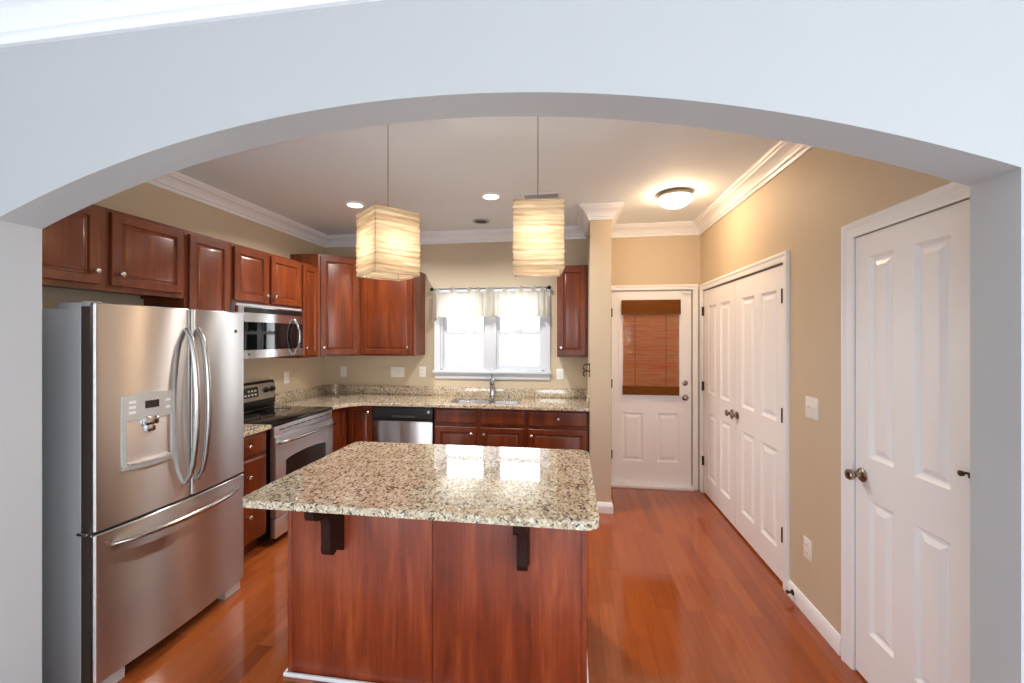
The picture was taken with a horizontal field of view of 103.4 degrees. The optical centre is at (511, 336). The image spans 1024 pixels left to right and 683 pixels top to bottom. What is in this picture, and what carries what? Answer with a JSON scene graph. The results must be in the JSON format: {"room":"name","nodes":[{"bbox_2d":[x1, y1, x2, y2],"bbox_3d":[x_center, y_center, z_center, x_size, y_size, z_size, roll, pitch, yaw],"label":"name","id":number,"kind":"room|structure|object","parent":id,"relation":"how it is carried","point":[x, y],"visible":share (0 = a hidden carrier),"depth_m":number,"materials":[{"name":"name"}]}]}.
{"room":"kitchen","nodes":[
{"label":"kitchen","id":0,"kind":"room"},
{"bbox_2d":[42,182,324,412],"bbox_3d":[-2.480,0.203,3.308,0.150,2.740,3.235,0,0,8],"label":"wall","id":1,"kind":"structure","parent":0,"point":[144,200],"depth_m":3.31,"materials":[{"name":"beige paint"}]},
{"bbox_2d":[42,204,183,298],"bbox_3d":[-2.371,-0.484,2.229,0.366,0.458,0.947,0,0,8],"label":"upper cabinet","id":2,"kind":"object","parent":1,"relation":"attached to","point":[96,248],"visible":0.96,"depth_m":2.25,"materials":[{"name":"brown wood"}]},
{"bbox_2d":[144,230,229,311],"bbox_3d":[-2.278,-0.256,2.883,0.366,0.914,0.367,0,0,8],"label":"upper cabinet","id":3,"kind":"object","parent":1,"relation":"attached to","point":[206,258],"visible":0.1,"depth_m":2.81,"materials":[{"name":"brown wood"}]},
{"bbox_2d":[145,171,327,247],"bbox_3d":[-2.367,-1.107,3.216,0.100,0.120,3.085,0,0,8],"label":"trim","id":4,"kind":"structure","parent":1,"relation":"attached to","point":[178,183],"depth_m":3.39,"materials":[{"name":"white"}]},
{"bbox_2d":[230,242,300,308],"bbox_3d":[-2.195,-0.488,3.462,0.366,0.450,0.797,0,0,8],"label":"upper cabinet","id":5,"kind":"object","parent":1,"relation":"attached to","point":[257,277],"visible":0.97,"depth_m":3.35,"materials":[{"name":"brown wood"}]},
{"bbox_2d":[230,303,303,358],"bbox_3d":[-2.152,-0.044,3.441,0.457,0.430,0.756,0,0,8],"label":"microwave","id":6,"kind":"object","parent":5,"relation":"attached to","point":[269,331],"visible":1,"depth_m":3.35,"materials":[{"name":"grey paint"}]},
{"bbox_2d":[284,371,288,383],"bbox_3d":[-2.286,0.413,4.106,0.008,0.118,0.075,0,0,8],"label":"wall outlet","id":7,"kind":"object","parent":1,"relation":"attached to","point":[286,374],"visible":1,"depth_m":4.09,"materials":[{"name":"white plastic"}]},
{"bbox_2d":[271,262,317,357],"bbox_3d":[-2.119,-0.256,3.991,0.366,0.914,0.267,0,0,8],"label":"upper cabinet","id":8,"kind":"object","parent":1,"relation":"attached to","point":[309,273],"visible":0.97,"depth_m":3.95,"materials":[{"name":"brown wood"}]},
{"bbox_2d":[274,384,325,404],"bbox_3d":[-2.250,0.608,4.312,0.020,0.102,0.882,0,0,8],"label":"backsplash","id":9,"kind":"structure","parent":1,"relation":"attached to","point":[293,395],"depth_m":4.27,"materials":[{"name":"beige stone"}]},
{"bbox_2d":[176,116,778,234],"bbox_3d":[-0.043,-1.227,0.405,6.500,0.120,8.290,0,0,8],"label":"ceiling","id":10,"kind":"structure","parent":0,"point":[440,170],"depth_m":2.80,"materials":[{"name":"white paint"}]},
{"bbox_2d":[345,201,364,207],"bbox_3d":[-1.384,-1.162,3.563,0.170,0.010,0.170,0,0,8],"label":"recessed light","id":11,"kind":"object","parent":10,"relation":"in","point":[353,204],"visible":1,"depth_m":3.55,"materials":[{"name":"white"}]},
{"bbox_2d":[356,124,420,280],"bbox_3d":[-0.635,-0.737,2.071,0.243,0.860,0.243,0,0,-42],"label":"pendant lamp","id":12,"kind":"object","parent":10,"relation":"hanging from","point":[388,245],"visible":0.92,"depth_m":1.99,"materials":[{"name":"beige paper"}]},
{"bbox_2d":[473,219,488,223],"bbox_3d":[-0.312,-1.162,4.071,0.170,0.010,0.170,0,0,8],"label":"recessed light","id":13,"kind":"object","parent":10,"relation":"in","point":[478,221],"visible":1,"depth_m":4.07,"materials":[{"name":"grey paint"}]},
{"bbox_2d":[481,192,500,199],"bbox_3d":[-0.174,-1.162,3.348,0.170,0.010,0.170,0,0,8],"label":"recessed light","id":14,"kind":"object","parent":10,"relation":"in","point":[490,195],"visible":1,"depth_m":3.35,"materials":[{"name":"white"}]},
{"bbox_2d":[512,116,564,276],"bbox_3d":[0.126,-0.737,1.962,0.244,0.860,0.244,0,0,2],"label":"pendant lamp","id":15,"kind":"object","parent":10,"relation":"hanging from","point":[538,245],"visible":0.91,"depth_m":1.85,"materials":[{"name":"beige paper"}]},
{"bbox_2d":[520,192,561,199],"bbox_3d":[0.242,-1.163,3.340,0.330,0.008,0.140,0,0,8],"label":"ceiling vent","id":16,"kind":"object","parent":10,"relation":"in","point":[547,195],"visible":0.98,"depth_m":3.32,"materials":[{"name":"white metal"}]},
{"bbox_2d":[658,188,691,208],"bbox_3d":[1.325,-1.109,3.285,0.260,0.114,0.260,0,0,8],"label":"ceiling light","id":17,"kind":"object","parent":10,"relation":"attached to","point":[674,198],"visible":1,"depth_m":3.20,"materials":[{"name":"white glass"}]},
{"bbox_2d":[117,487,867,682],"bbox_3d":[0.305,1.633,2.833,6.500,0.120,3.385,0,0,8],"label":"floor","id":18,"kind":"structure","parent":0,"point":[676,593],"depth_m":2.28,"materials":[{"name":"brown wood"}]},
{"bbox_2d":[42,301,243,682],"bbox_3d":[-2.091,0.709,2.187,0.920,1.728,0.824,0,0,8],"label":"refrigerator","id":19,"kind":"object","parent":18,"relation":"on","point":[143,406],"visible":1,"depth_m":1.88,"materials":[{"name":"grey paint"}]},
{"bbox_2d":[241,430,265,553],"bbox_3d":[-2.139,1.132,2.877,0.642,0.882,0.405,0,0,8],"label":"base cabinet","id":20,"kind":"object","parent":18,"relation":"on","point":[254,472],"visible":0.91,"depth_m":2.91,"materials":[{"name":"brown wood"}]},
{"bbox_2d":[244,424,270,436],"bbox_3d":[-2.148,0.623,2.877,0.630,0.132,0.410,0,0,8],"label":"countertop","id":21,"kind":"structure","parent":20,"relation":"on","point":[249,429],"depth_m":2.94,"materials":[{"name":"beige stone"}]},
{"bbox_2d":[244,379,335,540],"bbox_3d":[-2.010,0.976,3.449,0.711,1.135,0.748,0,0,8],"label":"range","id":22,"kind":"object","parent":18,"relation":"on","point":[298,437],"visible":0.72,"depth_m":3.35,"materials":[{"name":"silver metal"}]},
{"bbox_2d":[244,406,332,426],"bbox_3d":[-2.010,0.666,3.449,0.572,0.022,0.748,0,0,8],"label":"cooktop","id":23,"kind":"object","parent":22,"relation":"in","point":[276,416],"depth_m":3.41,"materials":[{"name":"black glass"}]},
{"bbox_2d":[332,406,374,451],"bbox_3d":[-1.819,1.132,4.249,0.885,0.882,0.879,0,0,8],"label":"base cabinet","id":24,"kind":"object","parent":18,"relation":"on","point":[353,424],"visible":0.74,"depth_m":4.08,"materials":[{"name":"brown wood"}]},
{"bbox_2d":[270,384,589,410],"bbox_3d":[-0.761,0.623,4.099,3.030,0.132,0.882,0,0,8],"label":"countertop","id":25,"kind":"structure","parent":24,"relation":"on","point":[321,395],"depth_m":4.32,"materials":[{"name":"beige stone"}]},
{"bbox_2d":[331,384,339,396],"bbox_3d":[-1.962,0.594,4.494,0.090,0.129,0.090,0,0,8],"label":"glass tumbler","id":26,"kind":"object","parent":25,"relation":"on","point":[335,388],"visible":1,"depth_m":4.46,"materials":[{"name":"white"}]},
{"bbox_2d":[452,400,519,403],"bbox_3d":[-0.269,0.775,4.181,0.730,0.171,0.376,0,0,8],"label":"sink","id":27,"kind":"object","parent":25,"relation":"in","point":[456,401],"visible":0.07,"depth_m":4.34,"materials":[{"name":"silver metal"}]},
{"bbox_2d":[489,374,495,397],"bbox_3d":[-0.211,0.532,4.320,0.075,0.252,0.235,0,0,-1],"label":"faucet","id":28,"kind":"object","parent":25,"relation":"on","point":[492,381],"visible":1,"depth_m":4.37,"materials":[{"name":"silver metal"}]},
{"bbox_2d":[373,406,434,443],"bbox_3d":[-1.047,1.139,4.272,0.616,0.868,0.540,0,0,8],"label":"dishwasher","id":29,"kind":"object","parent":18,"relation":"on","point":[393,424],"visible":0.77,"depth_m":4.01,"materials":[{"name":"silver metal"}]},
{"bbox_2d":[242,441,598,682],"bbox_3d":[-0.337,1.116,1.995,1.448,0.914,0.933,0,0,8],"label":"kitchen island","id":30,"kind":"object","parent":18,"relation":"on","point":[408,562],"visible":1,"depth_m":1.78,"materials":[{"name":"brown wood"}]},
{"bbox_2d":[435,401,526,447],"bbox_3d":[-0.281,1.132,4.174,0.911,0.882,0.591,0,0,8],"label":"base cabinet","id":31,"kind":"object","parent":18,"relation":"on","point":[453,426],"visible":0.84,"depth_m":3.92,"materials":[{"name":"brown wood"}]},
{"bbox_2d":[527,410,588,452],"bbox_3d":[0.464,1.132,4.066,0.587,0.882,0.592,0,0,8],"label":"base cabinet","id":32,"kind":"object","parent":18,"relation":"on","point":[546,429],"visible":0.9,"depth_m":3.81,"materials":[{"name":"brown wood"}]},
{"bbox_2d":[0,0,1023,682],"bbox_3d":[0.077,0.203,1.242,6.200,2.740,0.130,0,0,8],"label":"wall","id":33,"kind":"structure","parent":0,"point":[931,87],"depth_m":1.18,"materials":[{"name":"grey paint"}]},
{"bbox_2d":[0,0,380,47],"bbox_3d":[0.060,-1.101,1.124,6.200,0.131,0.108,0,0,8],"label":"trim","id":34,"kind":"structure","parent":33,"relation":"attached to","point":[22,22],"depth_m":1.35,"materials":[{"name":"white"}]},
{"bbox_2d":[325,235,700,489],"bbox_3d":[-0.044,0.203,4.517,4.330,2.740,0.150,0,0,8],"label":"wall","id":35,"kind":"structure","parent":0,"point":[661,260],"depth_m":4.44,"materials":[{"name":"beige paint"}]},
{"bbox_2d":[290,254,359,356],"bbox_3d":[-1.940,-0.323,4.402,0.603,1.048,0.609,0,0,8],"label":"upper cabinet","id":36,"kind":"object","parent":35,"relation":"attached to","point":[338,283],"visible":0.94,"depth_m":4.20,"materials":[{"name":"brown wood"}]},
{"bbox_2d":[340,367,346,376],"bbox_3d":[-1.966,0.405,4.713,0.075,0.118,0.008,0,0,8],"label":"wall outlet","id":37,"kind":"object","parent":35,"relation":"attached to","point":[343,370],"visible":1,"depth_m":4.71,"materials":[{"name":"white plastic"}]},
{"bbox_2d":[360,272,424,355],"bbox_3d":[-1.314,-0.256,4.436,0.619,0.914,0.365,0,0,8],"label":"upper cabinet","id":38,"kind":"object","parent":35,"relation":"attached to","point":[392,313],"visible":0.91,"depth_m":4.30,"materials":[{"name":"brown wood"}]},
{"bbox_2d":[391,367,403,376],"bbox_3d":[-1.311,0.401,4.615,0.165,0.118,0.016,0,0,8],"label":"light switch","id":39,"kind":"object","parent":35,"relation":"attached to","point":[395,371],"visible":1,"depth_m":4.62,"materials":[{"name":"white plastic"}]},
{"bbox_2d":[419,366,425,376],"bbox_3d":[-1.015,0.395,4.576,0.075,0.118,0.008,0,0,8],"label":"wall outlet","id":40,"kind":"object","parent":35,"relation":"attached to","point":[422,370],"visible":1,"depth_m":4.57,"materials":[{"name":"white plastic"}]},
{"bbox_2d":[325,226,585,247],"bbox_3d":[-0.705,-1.107,4.486,3.030,0.120,0.100,0,0,8],"label":"trim","id":41,"kind":"structure","parent":35,"relation":"attached to","point":[571,232],"depth_m":4.46,"materials":[{"name":"white"}]},
{"bbox_2d":[326,384,584,398],"bbox_3d":[-0.690,0.608,4.524,3.010,0.102,0.020,0,0,8],"label":"backsplash","id":42,"kind":"structure","parent":35,"relation":"attached to","point":[344,389],"depth_m":4.50,"materials":[{"name":"beige stone"}]},
{"bbox_2d":[430,285,550,290],"bbox_3d":[-0.242,-0.527,4.419,1.339,0.041,0.101,0,0,8],"label":"curtain rod","id":43,"kind":"object","parent":35,"relation":"attached to","point":[548,286],"visible":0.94,"depth_m":4.38,"materials":[{"name":"grey metal"}]},
{"bbox_2d":[432,287,489,320],"bbox_3d":[-0.556,-0.357,4.414,0.632,0.367,0.102,0,0,8],"label":"valance","id":44,"kind":"object","parent":43,"relation":"hanging from","point":[469,304],"visible":1,"depth_m":4.42,"materials":[{"name":"white fabric"}]},
{"bbox_2d":[490,286,547,317],"bbox_3d":[0.068,-0.371,4.323,0.628,0.339,0.086,0,0,8],"label":"valance","id":45,"kind":"object","parent":43,"relation":"hanging from","point":[519,304],"visible":1,"depth_m":4.33,"materials":[{"name":"white fabric"}]},
{"bbox_2d":[432,286,551,379],"bbox_3d":[-0.224,-0.039,4.495,1.330,1.015,0.145,0,0,8],"label":"window","id":46,"kind":"structure","parent":35,"relation":"in","point":[491,332],"depth_m":4.47,"materials":[{"name":"white plastic"}]},
{"bbox_2d":[556,369,562,379],"bbox_3d":[0.517,0.403,4.356,0.075,0.118,0.008,0,0,8],"label":"wall outlet","id":47,"kind":"object","parent":35,"relation":"attached to","point":[559,372],"visible":1,"depth_m":4.36,"materials":[{"name":"white plastic"}]},
{"bbox_2d":[557,265,587,356],"bbox_3d":[0.621,-0.256,4.159,0.305,0.914,0.365,0,0,8],"label":"upper cabinet","id":48,"kind":"object","parent":35,"relation":"attached to","point":[572,284],"visible":0.98,"depth_m":4.01,"materials":[{"name":"brown wood"}]},
{"bbox_2d":[611,284,697,490],"bbox_3d":[1.461,0.516,4.266,0.926,2.114,0.200,0,0,8],"label":"door","id":49,"kind":"structure","parent":35,"relation":"in","point":[651,434],"depth_m":4.23,"materials":[{"name":"white paint"}]},
{"bbox_2d":[621,299,680,395],"bbox_3d":[1.444,0.111,4.207,0.588,0.989,0.038,0,0,8],"label":"blind","id":50,"kind":"object","parent":49,"relation":"attached to","point":[636,307],"visible":1,"depth_m":4.20,"materials":[{"name":"brown wood"}]},
{"bbox_2d":[611,221,699,237],"bbox_3d":[1.455,-1.107,4.176,0.965,0.120,0.100,0,0,8],"label":"trim","id":51,"kind":"structure","parent":35,"relation":"attached to","point":[684,228],"depth_m":4.17,"materials":[{"name":"white"}]},
{"bbox_2d":[587,220,610,502],"bbox_3d":[0.844,0.203,3.965,0.185,2.740,0.690,0,0,8],"label":"wall","id":52,"kind":"structure","parent":0,"point":[599,232],"depth_m":3.63,"materials":[{"name":"beige paint"}]},
{"bbox_2d":[578,206,589,238],"bbox_3d":[0.696,-1.107,3.936,0.100,0.120,0.790,0,0,8],"label":"trim","id":53,"kind":"structure","parent":52,"relation":"attached to","point":[583,221],"depth_m":3.89,"materials":[{"name":"white"}]},
{"bbox_2d":[583,363,589,376],"bbox_3d":[0.681,0.303,3.708,0.066,0.130,0.065,0,0,8],"label":"wall hook","id":54,"kind":"object","parent":52,"relation":"attached to","point":[589,363],"visible":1,"depth_m":3.70,"materials":[{"name":"black metal"}]},
{"bbox_2d":[585,389,589,407],"bbox_3d":[0.750,0.608,4.029,0.020,0.102,0.550,0,0,8],"label":"backsplash","id":55,"kind":"structure","parent":52,"relation":"attached to","point":[587,398],"depth_m":3.78,"materials":[{"name":"beige stone"}]},
{"bbox_2d":[579,202,623,220],"bbox_3d":[0.788,-1.107,3.574,0.385,0.120,0.100,0,0,8],"label":"trim","id":56,"kind":"structure","parent":52,"relation":"attached to","point":[594,211],"depth_m":3.57,"materials":[{"name":"white"}]},
{"bbox_2d":[597,502,612,513],"bbox_3d":[0.794,1.527,3.616,0.217,0.092,0.016,0,0,8],"label":"baseboard","id":57,"kind":"structure","parent":52,"relation":"attached to","point":[603,507],"depth_m":3.60,"materials":[{"name":"white"}]},
{"bbox_2d":[611,205,622,228],"bbox_3d":[0.978,-1.107,3.896,0.100,0.120,0.790,0,0,8],"label":"trim","id":58,"kind":"structure","parent":52,"relation":"attached to","point":[615,218],"depth_m":3.78,"materials":[{"name":"white"}]},
{"bbox_2d":[701,147,969,670],"bbox_3d":[1.780,0.203,2.621,0.120,2.740,3.085,0,0,8],"label":"wall","id":59,"kind":"structure","parent":0,"point":[803,210],"depth_m":2.21,"materials":[{"name":"beige paint"}]},
{"bbox_2d":[702,281,734,526],"bbox_3d":[1.867,0.549,3.691,0.090,2.012,0.781,0,0,8],"label":"door","id":60,"kind":"structure","parent":59,"relation":"in","point":[718,311],"depth_m":3.62,"materials":[{"name":"white paint"}]},
{"bbox_2d":[700,250,789,592],"bbox_3d":[1.807,0.521,3.301,0.020,2.104,1.675,0,0,8],"label":"trim","id":61,"kind":"structure","parent":59,"relation":"attached to","point":[783,257],"depth_m":2.50,"materials":[{"name":"white wood"}]},
{"bbox_2d":[693,140,812,234],"bbox_3d":[1.671,-1.107,2.637,0.100,0.120,3.085,0,0,8],"label":"trim","id":62,"kind":"structure","parent":59,"relation":"attached to","point":[782,154],"depth_m":2.85,"materials":[{"name":"white"}]},
{"bbox_2d":[730,265,782,581],"bbox_3d":[1.755,0.549,2.912,0.090,2.012,0.781,0,0,8],"label":"door","id":63,"kind":"structure","parent":59,"relation":"in","point":[758,415],"depth_m":2.86,"materials":[{"name":"white paint"}]},
{"bbox_2d":[785,589,793,594],"bbox_3d":[1.655,1.521,2.409,0.037,0.031,0.032,0,0,8],"label":"door stop","id":64,"kind":"object","parent":59,"relation":"attached to","point":[791,591],"visible":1,"depth_m":2.40,"materials":[{"name":"brown metal"}]},
{"bbox_2d":[804,535,811,562],"bbox_3d":[1.667,1.196,2.282,0.008,0.118,0.075,0,0,8],"label":"wall outlet","id":65,"kind":"object","parent":59,"relation":"attached to","point":[807,543],"visible":1,"depth_m":2.27,"materials":[{"name":"white plastic"}]},
{"bbox_2d":[805,396,818,420],"bbox_3d":[1.657,0.395,2.242,0.016,0.118,0.118,0,0,8],"label":"light switch","id":66,"kind":"object","parent":59,"relation":"attached to","point":[811,404],"visible":1,"depth_m":2.23,"materials":[{"name":"white plastic"}]},
{"bbox_2d":[787,580,840,655],"bbox_3d":[1.655,1.527,2.230,0.016,0.092,0.481,0,0,8],"label":"baseboard","id":67,"kind":"structure","parent":59,"relation":"attached to","point":[814,616],"depth_m":2.18,"materials":[{"name":"white wood"}]},
{"bbox_2d":[841,182,969,669],"bbox_3d":[1.565,0.517,1.617,0.020,2.112,0.730,0,0,8],"label":"trim","id":68,"kind":"structure","parent":59,"relation":"attached to","point":[952,192],"depth_m":1.93,"materials":[{"name":"white wood"}]},
{"bbox_2d":[844,199,969,682],"bbox_3d":[1.562,0.549,1.614,0.103,2.025,0.592,0,0,8],"label":"door","id":69,"kind":"structure","parent":59,"relation":"in","point":[911,475],"depth_m":1.59,"materials":[{"name":"white paint"}]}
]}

